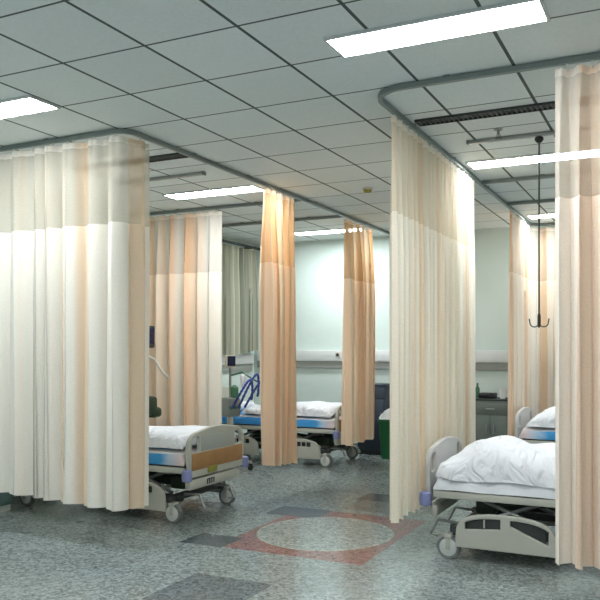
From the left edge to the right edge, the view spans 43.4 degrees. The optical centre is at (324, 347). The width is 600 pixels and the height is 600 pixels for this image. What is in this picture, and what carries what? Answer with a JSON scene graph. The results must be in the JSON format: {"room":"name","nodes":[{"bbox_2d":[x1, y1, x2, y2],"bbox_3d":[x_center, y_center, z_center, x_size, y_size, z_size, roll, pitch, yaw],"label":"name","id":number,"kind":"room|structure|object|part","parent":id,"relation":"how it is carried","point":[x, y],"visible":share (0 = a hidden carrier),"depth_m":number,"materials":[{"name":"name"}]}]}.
{"room":"hospital room","nodes":[
{"label":"hospital room","id":0,"kind":"room"},
{"bbox_2d":[222,237,253,435],"bbox_3d":[-3.806,-0.065,6.777,0.100,3.230,12.220,0,0,25],"label":"wall","id":1,"kind":"structure","parent":0,"point":[235,380],"depth_m":11.88,"materials":[{"name":"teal paint"}]},
{"bbox_2d":[222,353,253,371],"bbox_3d":[-3.086,0.225,8.085,0.086,0.280,9.000,0,0,25],"label":"service trunking","id":2,"kind":"object","parent":1,"relation":"attached to","point":[244,362],"visible":0.18,"depth_m":11.85,"materials":[{"name":"white plastic"}]},
{"bbox_2d":[222,239,260,354],"bbox_3d":[-1.590,-0.741,11.000,0.212,1.702,2.450,0,0,25],"label":"window curtain","id":3,"kind":"object","parent":1,"relation":"attached to","point":[239,270],"visible":0.43,"depth_m":11.50,"materials":[{"name":"grey fabric"}]},
{"bbox_2d":[0,0,599,244],"bbox_3d":[0.120,-1.730,4.928,8.580,0.100,12.220,0,0,25],"label":"ceiling","id":4,"kind":"structure","parent":0,"point":[254,88],"depth_m":4.91,"materials":[{"name":"tile"}]},
{"bbox_2d":[0,94,60,119],"bbox_3d":[-2.417,-1.672,5.360,1.150,0.020,0.280,0,0,25],"label":"recessed light","id":5,"kind":"object","parent":4,"relation":"in","point":[24,105],"visible":1,"depth_m":5.20,"materials":[{"name":"white plastic"}]},
{"bbox_2d":[0,98,54,117],"bbox_3d":[-2.417,-1.674,5.360,1.120,0.012,0.250,0,0,25],"label":"diffuser","id":6,"kind":"object","parent":5,"relation":"attached to","point":[11,107],"depth_m":5.22,"materials":[{"name":"white plastic"}]},
{"bbox_2d":[149,153,188,162],"bbox_3d":[-1.762,-1.672,6.776,1.314,0.018,0.132,0,0,25],"label":"ceiling vent","id":7,"kind":"object","parent":4,"relation":"in","point":[171,156],"visible":0.21,"depth_m":6.59,"materials":[{"name":"black plastic"}]},
{"bbox_2d":[149,171,205,181],"bbox_3d":[-1.651,-1.664,7.409,1.120,0.036,0.055,0,0,25],"label":"rail","id":8,"kind":"object","parent":4,"relation":"attached to","point":[202,173],"visible":0.49,"depth_m":7.28,"materials":[{"name":"grey metal"}]},
{"bbox_2d":[0,128,389,234],"bbox_3d":[-1.307,-1.660,8.937,2.422,0.040,6.042,0,0,25],"label":"track","id":9,"kind":"object","parent":4,"relation":"attached to","point":[46,141],"visible":0.99,"depth_m":6.25,"materials":[{"name":"grey metal"}]},
{"bbox_2d":[0,134,149,511],"bbox_3d":[-2.511,-0.195,6.306,2.385,2.889,0.328,0,0,25],"label":"curtain","id":10,"kind":"object","parent":9,"relation":"hanging from","point":[75,217],"visible":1,"depth_m":5.93,"materials":[{"name":"beige fabric"}]},
{"bbox_2d":[259,188,297,465],"bbox_3d":[-0.468,-0.195,7.913,0.237,2.889,0.640,0,0,25],"label":"curtain","id":11,"kind":"object","parent":9,"relation":"hanging from","point":[277,290],"visible":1,"depth_m":7.73,"materials":[{"name":"orange fabric"}]},
{"bbox_2d":[341,218,374,445],"bbox_3d":[0.455,-0.207,9.866,0.211,2.864,0.960,0,0,25],"label":"curtain","id":12,"kind":"object","parent":9,"relation":"hanging from","point":[358,344],"visible":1,"depth_m":9.78,"materials":[{"name":"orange fabric"}]},
{"bbox_2d":[162,184,264,199],"bbox_3d":[-1.198,-1.672,8.091,1.150,0.020,0.280,0,0,25],"label":"recessed light","id":13,"kind":"object","parent":4,"relation":"in","point":[250,188],"visible":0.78,"depth_m":8.08,"materials":[{"name":"white plastic"}]},
{"bbox_2d":[150,199,301,215],"bbox_3d":[-1.338,-1.660,8.920,2.380,0.040,0.045,0,0,25],"label":"track","id":14,"kind":"object","parent":4,"relation":"attached to","point":[295,200],"visible":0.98,"depth_m":8.92,"materials":[{"name":"grey metal"}]},
{"bbox_2d":[149,209,221,425],"bbox_3d":[-1.720,-0.195,9.086,1.109,2.889,0.182,0,0,28],"label":"curtain","id":15,"kind":"object","parent":14,"relation":"hanging from","point":[185,296],"visible":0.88,"depth_m":9.05,"materials":[{"name":"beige fabric"}]},
{"bbox_2d":[222,215,343,226],"bbox_3d":[-0.844,-1.660,9.969,2.380,0.040,0.045,0,0,25],"label":"track","id":16,"kind":"object","parent":4,"relation":"attached to","point":[332,216],"visible":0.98,"depth_m":9.72,"materials":[{"name":"grey metal"}]},
{"bbox_2d":[295,228,343,235],"bbox_3d":[0.076,-1.672,10.796,1.150,0.020,0.280,0,0,25],"label":"recessed light","id":17,"kind":"object","parent":4,"relation":"in","point":[340,230],"visible":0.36,"depth_m":10.86,"materials":[{"name":"white plastic"}]},
{"bbox_2d":[295,230,343,234],"bbox_3d":[0.076,-1.674,10.796,1.120,0.012,0.250,0,0,25],"label":"diffuser","id":18,"kind":"object","parent":17,"relation":"attached to","point":[314,232],"depth_m":10.87,"materials":[{"name":"white plastic"}]},
{"bbox_2d":[362,187,372,192],"bbox_3d":[0.448,-1.657,7.924,0.112,0.046,0.112,0,0,25],"label":"smoke detector","id":19,"kind":"object","parent":4,"relation":"attached to","point":[365,189],"visible":1,"depth_m":7.89,"materials":[{"name":"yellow plastic"}]},
{"bbox_2d":[323,0,549,57],"bbox_3d":[0.569,-1.672,3.954,1.150,0.020,0.280,0,0,25],"label":"recessed light","id":20,"kind":"object","parent":4,"relation":"in","point":[515,13],"visible":1,"depth_m":3.93,"materials":[{"name":"white plastic"}]},
{"bbox_2d":[414,101,554,126],"bbox_3d":[1.279,-1.672,5.322,1.314,0.018,0.132,0,0,25],"label":"ceiling vent","id":21,"kind":"object","parent":4,"relation":"in","point":[549,105],"visible":0.84,"depth_m":5.38,"materials":[{"name":"black plastic"}]},
{"bbox_2d":[378,52,599,225],"bbox_3d":[3.344,-1.660,6.672,4.032,0.040,5.908,0,0,25],"label":"track","id":22,"kind":"object","parent":4,"relation":"attached to","point":[445,79],"visible":0.99,"depth_m":4.71,"materials":[{"name":"grey metal"}]},
{"bbox_2d":[389,114,475,522],"bbox_3d":[0.950,-0.212,6.262,0.118,2.854,2.300,0,0,26],"label":"curtain","id":23,"kind":"object","parent":22,"relation":"hanging from","point":[432,242],"visible":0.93,"depth_m":5.89,"materials":[{"name":"beige fabric"}]},
{"bbox_2d":[507,210,554,436],"bbox_3d":[2.522,-0.179,9.576,0.339,2.919,1.553,0,0,36],"label":"curtain","id":24,"kind":"object","parent":22,"relation":"hanging from","point":[531,350],"visible":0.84,"depth_m":9.88,"materials":[{"name":"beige fabric"}]},
{"bbox_2d":[555,60,599,569],"bbox_3d":[2.355,-0.195,3.893,2.255,2.889,0.164,0,0,25],"label":"curtain","id":25,"kind":"object","parent":22,"relation":"hanging from","point":[577,89],"visible":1,"depth_m":4.33,"materials":[{"name":"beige fabric"}]},
{"bbox_2d":[494,128,502,139],"bbox_3d":[1.331,-1.644,5.784,0.072,0.072,0.072,0,0,25],"label":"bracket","id":26,"kind":"object","parent":4,"relation":"attached to","point":[498,130],"visible":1,"depth_m":5.78,"materials":[{"name":"grey metal"}]},
{"bbox_2d":[465,152,554,169],"bbox_3d":[1.842,-1.672,6.660,1.150,0.020,0.280,0,0,25],"label":"recessed light","id":27,"kind":"object","parent":4,"relation":"in","point":[550,156],"visible":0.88,"depth_m":6.73,"materials":[{"name":"white plastic"}]},
{"bbox_2d":[466,130,554,145],"bbox_3d":[1.659,-1.664,5.872,1.120,0.036,0.055,0,0,25],"label":"rail","id":28,"kind":"object","parent":4,"relation":"attached to","point":[552,132],"visible":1,"depth_m":5.94,"materials":[{"name":"grey metal"}]},
{"bbox_2d":[529,136,549,327],"bbox_3d":[1.668,-0.904,5.868,0.160,1.490,0.066,0,0,25],"label":"rod","id":29,"kind":"object","parent":28,"relation":"hanging from","point":[538,139],"visible":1,"depth_m":5.86,"materials":[{"name":"black metal"}]},
{"bbox_3d":[1.668,-0.904,5.868,0.013,1.410,0.012,0,0,25],"label":"rod","id":30,"kind":"part","parent":29,"relation":"part of","materials":[{"name":"black metal"}]},
{"bbox_2d":[482,174,554,184],"bbox_3d":[3.199,-1.660,6.784,3.590,0.040,0.045,0,0,25],"label":"track","id":31,"kind":"object","parent":4,"relation":"attached to","point":[542,176],"visible":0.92,"depth_m":7.38,"materials":[{"name":"grey metal"}]},
{"bbox_2d":[507,199,554,205],"bbox_3d":[3.727,-1.660,7.905,3.590,0.040,0.045,0,0,25],"label":"track","id":32,"kind":"object","parent":4,"relation":"attached to","point":[543,200],"visible":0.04,"depth_m":8.55,"materials":[{"name":"grey metal"}]},
{"bbox_2d":[526,213,554,218],"bbox_3d":[3.116,-1.672,9.365,1.150,0.020,0.280,0,0,25],"label":"recessed light","id":33,"kind":"object","parent":4,"relation":"in","point":[542,215],"visible":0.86,"depth_m":9.48,"materials":[{"name":"white plastic"}]},
{"bbox_2d":[0,449,599,599],"bbox_3d":[0.120,1.600,4.928,8.580,0.100,12.220,0,0,25],"label":"floor","id":34,"kind":"structure","parent":0,"point":[304,530],"depth_m":5.68,"materials":[{"name":"stone"}]},
{"bbox_2d":[0,492,13,511],"bbox_3d":[-3.245,1.168,7.109,0.461,0.764,0.440,0,0,25],"label":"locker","id":35,"kind":"object","parent":34,"relation":"on","point":[6,498],"visible":0.08,"depth_m":7.13,"materials":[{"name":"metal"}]},
{"bbox_3d":[-3.062,1.235,7.023,0.016,0.450,0.378,0,0,25],"label":"door","id":36,"kind":"part","parent":35,"relation":"part of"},
{"bbox_2d":[19,424,248,522],"bbox_3d":[-1.952,1.060,7.451,2.196,0.980,1.046,0,0,25],"label":"hospital bed","id":37,"kind":"object","parent":34,"relation":"on","point":[217,451],"visible":0.47,"depth_m":6.89,"materials":[{"name":"beige plastic"}]},
{"bbox_3d":[-1.647,1.215,7.009,0.561,0.240,0.032,0,0,25],"label":"lift arm","id":38,"kind":"part","parent":37,"relation":"part of","materials":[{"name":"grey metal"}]},
{"bbox_3d":[-1.647,1.215,7.009,0.561,0.240,0.032,0,0,25],"label":"lift arm","id":39,"kind":"part","parent":37,"relation":"part of","materials":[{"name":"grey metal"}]},
{"bbox_3d":[-1.549,1.233,7.151,0.614,0.155,0.140,0,0,25],"label":"lift motor","id":40,"kind":"part","parent":37,"relation":"part of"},
{"bbox_3d":[-1.952,0.985,7.451,1.980,0.130,0.860,0,0,25],"label":"mattress","id":41,"kind":"part","parent":37,"relation":"part of","materials":[{"name":"blue fabric"}]},
{"bbox_3d":[-1.952,1.085,7.451,2.000,0.055,0.895,0,0,25],"label":"deck frame","id":42,"kind":"part","parent":37,"relation":"part of","materials":[{"name":"beige plastic"}]},
{"bbox_2d":[149,444,196,465],"bbox_3d":[-1.945,0.972,7.448,2.014,0.139,0.913,0,0,25],"label":"sheet","id":43,"kind":"object","parent":37,"relation":"on","point":[154,458],"visible":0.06,"depth_m":6.72,"materials":[{"name":"blue fabric"}]},
{"bbox_2d":[149,425,235,448],"bbox_3d":[-1.600,0.824,7.285,1.219,0.150,0.876,0,0,25],"label":"duvet","id":44,"kind":"object","parent":37,"relation":"on","point":[173,437],"visible":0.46,"depth_m":6.79,"materials":[{"name":"white fabric"}]},
{"bbox_3d":[-1.048,1.214,6.914,0.006,0.051,0.122,0,0,25],"label":"control panel","id":45,"kind":"part","parent":37,"relation":"part of","materials":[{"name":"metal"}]},
{"bbox_3d":[-1.011,0.932,7.008,0.040,0.435,0.930,0,0,25],"label":"footboard","id":46,"kind":"part","parent":37,"relation":"part of","materials":[{"name":"beige plastic"}]},
{"bbox_3d":[-0.992,1.010,6.999,0.012,0.150,0.840,0,0,25],"label":"inset panel","id":47,"kind":"part","parent":37,"relation":"part of","materials":[{"name":"beige wood"}]},
{"bbox_2d":[149,326,168,417],"bbox_3d":[-2.068,0.645,8.783,0.452,1.810,0.403,0,0,-37],"label":"monitor stand","id":48,"kind":"object","parent":34,"relation":"on","point":[154,411],"visible":0.17,"depth_m":8.74,"materials":[{"name":"grey metal"}]},
{"bbox_2d":[149,326,154,347],"bbox_3d":[-2.090,-0.130,8.754,0.120,0.260,0.220,0,0,25],"label":"monitor","id":49,"kind":"object","parent":48,"relation":"on","point":[151,328],"depth_m":8.77,"materials":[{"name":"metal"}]},
{"bbox_3d":[-1.951,0.219,8.779,0.273,0.283,0.073,0,0,-14],"label":"arm","id":50,"kind":"part","parent":48,"relation":"part of","materials":[{"name":"white plastic"}]},
{"bbox_2d":[222,355,259,470],"bbox_3d":[-1.133,0.820,9.563,0.605,1.460,0.632,0,0,-45],"label":"ventilator","id":51,"kind":"object","parent":34,"relation":"on","point":[231,405],"visible":0.63,"depth_m":9.47,"materials":[{"name":"grey metal"}]},
{"bbox_2d":[225,355,235,367],"bbox_3d":[-1.199,0.170,9.526,0.150,0.160,0.050,0,0,-45],"label":"monitor","id":52,"kind":"object","parent":51,"relation":"on","point":[230,360],"depth_m":9.49,"materials":[{"name":"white plastic"}]},
{"bbox_3d":[-1.007,0.379,9.557,0.406,0.163,0.032,0,0,4],"label":"support arm","id":53,"kind":"part","parent":51,"relation":"part of"},
{"bbox_2d":[222,387,360,466],"bbox_3d":[-0.599,1.060,10.561,2.196,0.980,1.046,0,0,25],"label":"hospital bed","id":54,"kind":"object","parent":34,"relation":"on","point":[318,441],"visible":0.41,"depth_m":10.04,"materials":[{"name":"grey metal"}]},
{"bbox_3d":[-1.540,0.860,11.004,0.040,0.580,0.930,0,0,25],"label":"headboard","id":55,"kind":"part","parent":54,"relation":"part of","materials":[{"name":"beige plastic"}]},
{"bbox_3d":[-0.834,1.233,10.782,0.614,0.155,0.140,0,0,25],"label":"lift motor","id":56,"kind":"part","parent":54,"relation":"part of","materials":[{"name":"black metal"}]},
{"bbox_2d":[222,410,339,427],"bbox_3d":[-0.592,0.972,10.558,2.015,0.140,0.912,0,0,25],"label":"sheet","id":57,"kind":"object","parent":54,"relation":"on","point":[236,420],"visible":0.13,"depth_m":9.96,"materials":[{"name":"blue fabric"}]},
{"bbox_2d":[240,401,254,410],"bbox_3d":[-1.286,0.836,10.885,0.380,0.131,0.620,0,0,25],"label":"pillow","id":58,"kind":"object","parent":57,"relation":"on","point":[243,402],"visible":0.14,"depth_m":10.82,"materials":[{"name":"white fabric"}]},
{"bbox_3d":[-0.599,1.085,10.561,2.000,0.055,0.895,0,0,25],"label":"deck frame","id":59,"kind":"part","parent":54,"relation":"part of","materials":[{"name":"beige plastic"}]},
{"bbox_3d":[-0.599,0.985,10.561,1.980,0.130,0.860,0,0,25],"label":"mattress","id":60,"kind":"part","parent":54,"relation":"part of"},
{"bbox_2d":[242,401,341,417],"bbox_3d":[-0.359,0.821,10.448,1.369,0.166,0.891,0,0,25],"label":"duvet","id":61,"kind":"object","parent":54,"relation":"on","point":[312,408],"visible":0.54,"depth_m":9.96,"materials":[{"name":"white fabric"}]},
{"bbox_3d":[-0.293,1.215,10.119,0.561,0.240,0.032,0,0,25],"label":"lift arm","id":62,"kind":"part","parent":54,"relation":"part of","materials":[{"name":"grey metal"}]},
{"bbox_3d":[-0.195,1.233,10.260,0.614,0.155,0.140,0,0,25],"label":"lift motor","id":63,"kind":"part","parent":54,"relation":"part of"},
{"bbox_3d":[0.342,0.932,10.118,0.040,0.435,0.930,0,0,25],"label":"footboard","id":64,"kind":"part","parent":54,"relation":"part of","materials":[{"name":"beige plastic"}]},
{"bbox_2d":[357,383,389,454],"bbox_3d":[0.750,1.038,11.102,0.460,1.024,0.441,0,0,25],"label":"base cabinet","id":65,"kind":"object","parent":34,"relation":"on","point":[382,390],"visible":0.24,"depth_m":10.89,"materials":[{"name":"metal"}]},
{"bbox_3d":[0.668,1.105,10.928,0.398,0.710,0.016,0,0,25],"label":"door","id":66,"kind":"part","parent":65,"relation":"part of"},
{"bbox_3d":[0.668,0.660,10.928,0.410,0.140,0.016,0,0,25],"label":"drawer","id":67,"kind":"part","parent":65,"relation":"part of","materials":[{"name":"grey"}]},
{"bbox_2d":[378,408,389,458],"bbox_3d":[0.966,1.194,10.598,0.380,0.713,0.323,0,0,25],"label":"waste bin","id":68,"kind":"object","parent":34,"relation":"on","point":[384,419],"visible":0.47,"depth_m":10.51,"materials":[{"name":"green plastic"}]},
{"bbox_2d":[419,436,554,558],"bbox_3d":[1.899,1.060,5.583,2.196,0.980,1.046,0,0,25],"label":"hospital bed","id":69,"kind":"object","parent":34,"relation":"on","point":[500,523],"visible":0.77,"depth_m":5.47,"materials":[{"name":"beige plastic"}]},
{"bbox_3d":[0.958,0.932,6.026,0.040,0.435,0.930,0,0,25],"label":"footboard","id":70,"kind":"part","parent":69,"relation":"part of","materials":[{"name":"white plastic"}]},
{"bbox_2d":[433,477,554,498],"bbox_3d":[1.892,0.978,5.586,2.015,0.151,0.912,0,0,25],"label":"sheet","id":71,"kind":"object","parent":69,"relation":"on","point":[512,489],"visible":0.16,"depth_m":5.40,"materials":[{"name":"white fabric"}]},
{"bbox_3d":[1.899,1.085,5.583,2.000,0.055,0.895,0,0,25],"label":"deck frame","id":72,"kind":"part","parent":69,"relation":"part of","materials":[{"name":"beige plastic"}]},
{"bbox_2d":[436,435,554,487],"bbox_3d":[1.776,0.837,5.641,1.709,0.285,0.953,0,0,25],"label":"duvet","id":73,"kind":"object","parent":69,"relation":"on","point":[505,458],"visible":0.68,"depth_m":5.45,"materials":[{"name":"white fabric"}]},
{"bbox_3d":[1.495,1.233,5.883,0.614,0.155,0.140,0,0,25],"label":"lift motor","id":74,"kind":"part","parent":69,"relation":"part of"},
{"bbox_3d":[1.363,1.215,5.537,0.561,0.240,0.032,0,0,25],"label":"lift arm","id":75,"kind":"part","parent":69,"relation":"part of","materials":[{"name":"grey metal"}]},
{"bbox_3d":[1.363,1.215,5.537,0.561,0.240,0.032,0,0,25],"label":"lift arm","id":76,"kind":"part","parent":69,"relation":"part of","materials":[{"name":"grey metal"}]},
{"bbox_3d":[1.593,1.215,6.025,0.561,0.240,0.032,0,0,25],"label":"lift arm","id":77,"kind":"part","parent":69,"relation":"part of","materials":[{"name":"grey metal"}]},
{"bbox_2d":[476,397,507,440],"bbox_3d":[2.312,1.118,10.312,0.640,0.864,0.481,0,0,25],"label":"base cabinet","id":78,"kind":"object","parent":34,"relation":"on","point":[491,413],"visible":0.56,"depth_m":10.11,"materials":[{"name":"metal"}]},
{"bbox_2d":[475,383,479,397],"bbox_3d":[2.111,0.585,10.424,0.064,0.200,0.063,0,0,25],"label":"bottle","id":79,"kind":"object","parent":78,"relation":"on","point":[477,389],"visible":0.88,"depth_m":10.40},
{"bbox_3d":[2.088,1.185,10.182,0.283,0.550,0.016,0,0,25],"label":"door","id":80,"kind":"part","parent":78,"relation":"part of","materials":[{"name":"grey wood"}]},
{"bbox_2d":[478,392,496,397],"bbox_3d":[2.226,0.649,10.316,0.220,0.070,0.236,0,0,25],"label":"tray","id":81,"kind":"object","parent":78,"relation":"on","point":[482,394],"visible":1,"depth_m":10.25,"materials":[{"name":"black plastic"}]},
{"bbox_3d":[2.222,0.820,10.120,0.590,0.140,0.016,0,0,25],"label":"drawer","id":82,"kind":"part","parent":78,"relation":"part of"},
{"bbox_3d":[2.355,1.185,10.057,0.283,0.550,0.016,0,0,25],"label":"door","id":83,"kind":"part","parent":78,"relation":"part of","materials":[{"name":"grey wood"}]},
{"bbox_2d":[499,389,505,398],"bbox_3d":[2.411,0.620,10.216,0.092,0.130,0.092,0,0,25],"label":"cup","id":84,"kind":"object","parent":78,"relation":"on","point":[502,391],"visible":1,"depth_m":10.18,"materials":[{"name":"white plastic"}]},
{"bbox_2d":[515,407,554,443],"bbox_3d":[3.343,1.060,8.650,2.196,0.980,1.046,0,0,25],"label":"hospital bed","id":85,"kind":"object","parent":34,"relation":"on","point":[523,416],"visible":0.25,"depth_m":8.70,"materials":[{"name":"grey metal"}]},
{"bbox_3d":[2.402,0.932,9.093,0.040,0.435,0.930,0,0,25],"label":"footboard","id":86,"kind":"part","parent":85,"relation":"part of","materials":[{"name":"white plastic"}]},
{"bbox_2d":[519,427,554,439],"bbox_3d":[3.336,0.973,8.653,2.015,0.138,0.908,0,0,25],"label":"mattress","id":87,"kind":"object","parent":85,"relation":"on","point":[528,434],"visible":0.16,"depth_m":8.59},
{"bbox_3d":[3.343,0.985,8.650,1.980,0.130,0.860,0,0,25],"label":"mattress","id":88,"kind":"part","parent":85,"relation":"part of","materials":[{"name":"blue fabric"}]},
{"bbox_3d":[3.343,1.085,8.650,2.000,0.055,0.895,0,0,25],"label":"deck frame","id":89,"kind":"part","parent":85,"relation":"part of","materials":[{"name":"beige plastic"}]},
{"bbox_2d":[525,406,554,427],"bbox_3d":[3.171,0.796,8.731,1.520,0.218,0.917,0,0,25],"label":"duvet","id":90,"kind":"object","parent":85,"relation":"on","point":[546,419],"visible":0.39,"depth_m":8.58,"materials":[{"name":"white fabric"}]},
{"bbox_2d":[254,225,554,442],"bbox_3d":[2.744,-0.065,10.501,8.780,3.230,0.100,0,0,25],"label":"wall","id":91,"kind":"structure","parent":0,"point":[319,265],"depth_m":11.62,"materials":[{"name":"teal paint"}]},
{"bbox_2d":[256,350,507,370],"bbox_3d":[2.650,0.175,10.442,8.300,0.280,0.086,0,0,25],"label":"service trunking","id":92,"kind":"object","parent":91,"relation":"attached to","point":[484,359],"visible":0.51,"depth_m":11.31,"materials":[{"name":"white plastic"}]}
]}

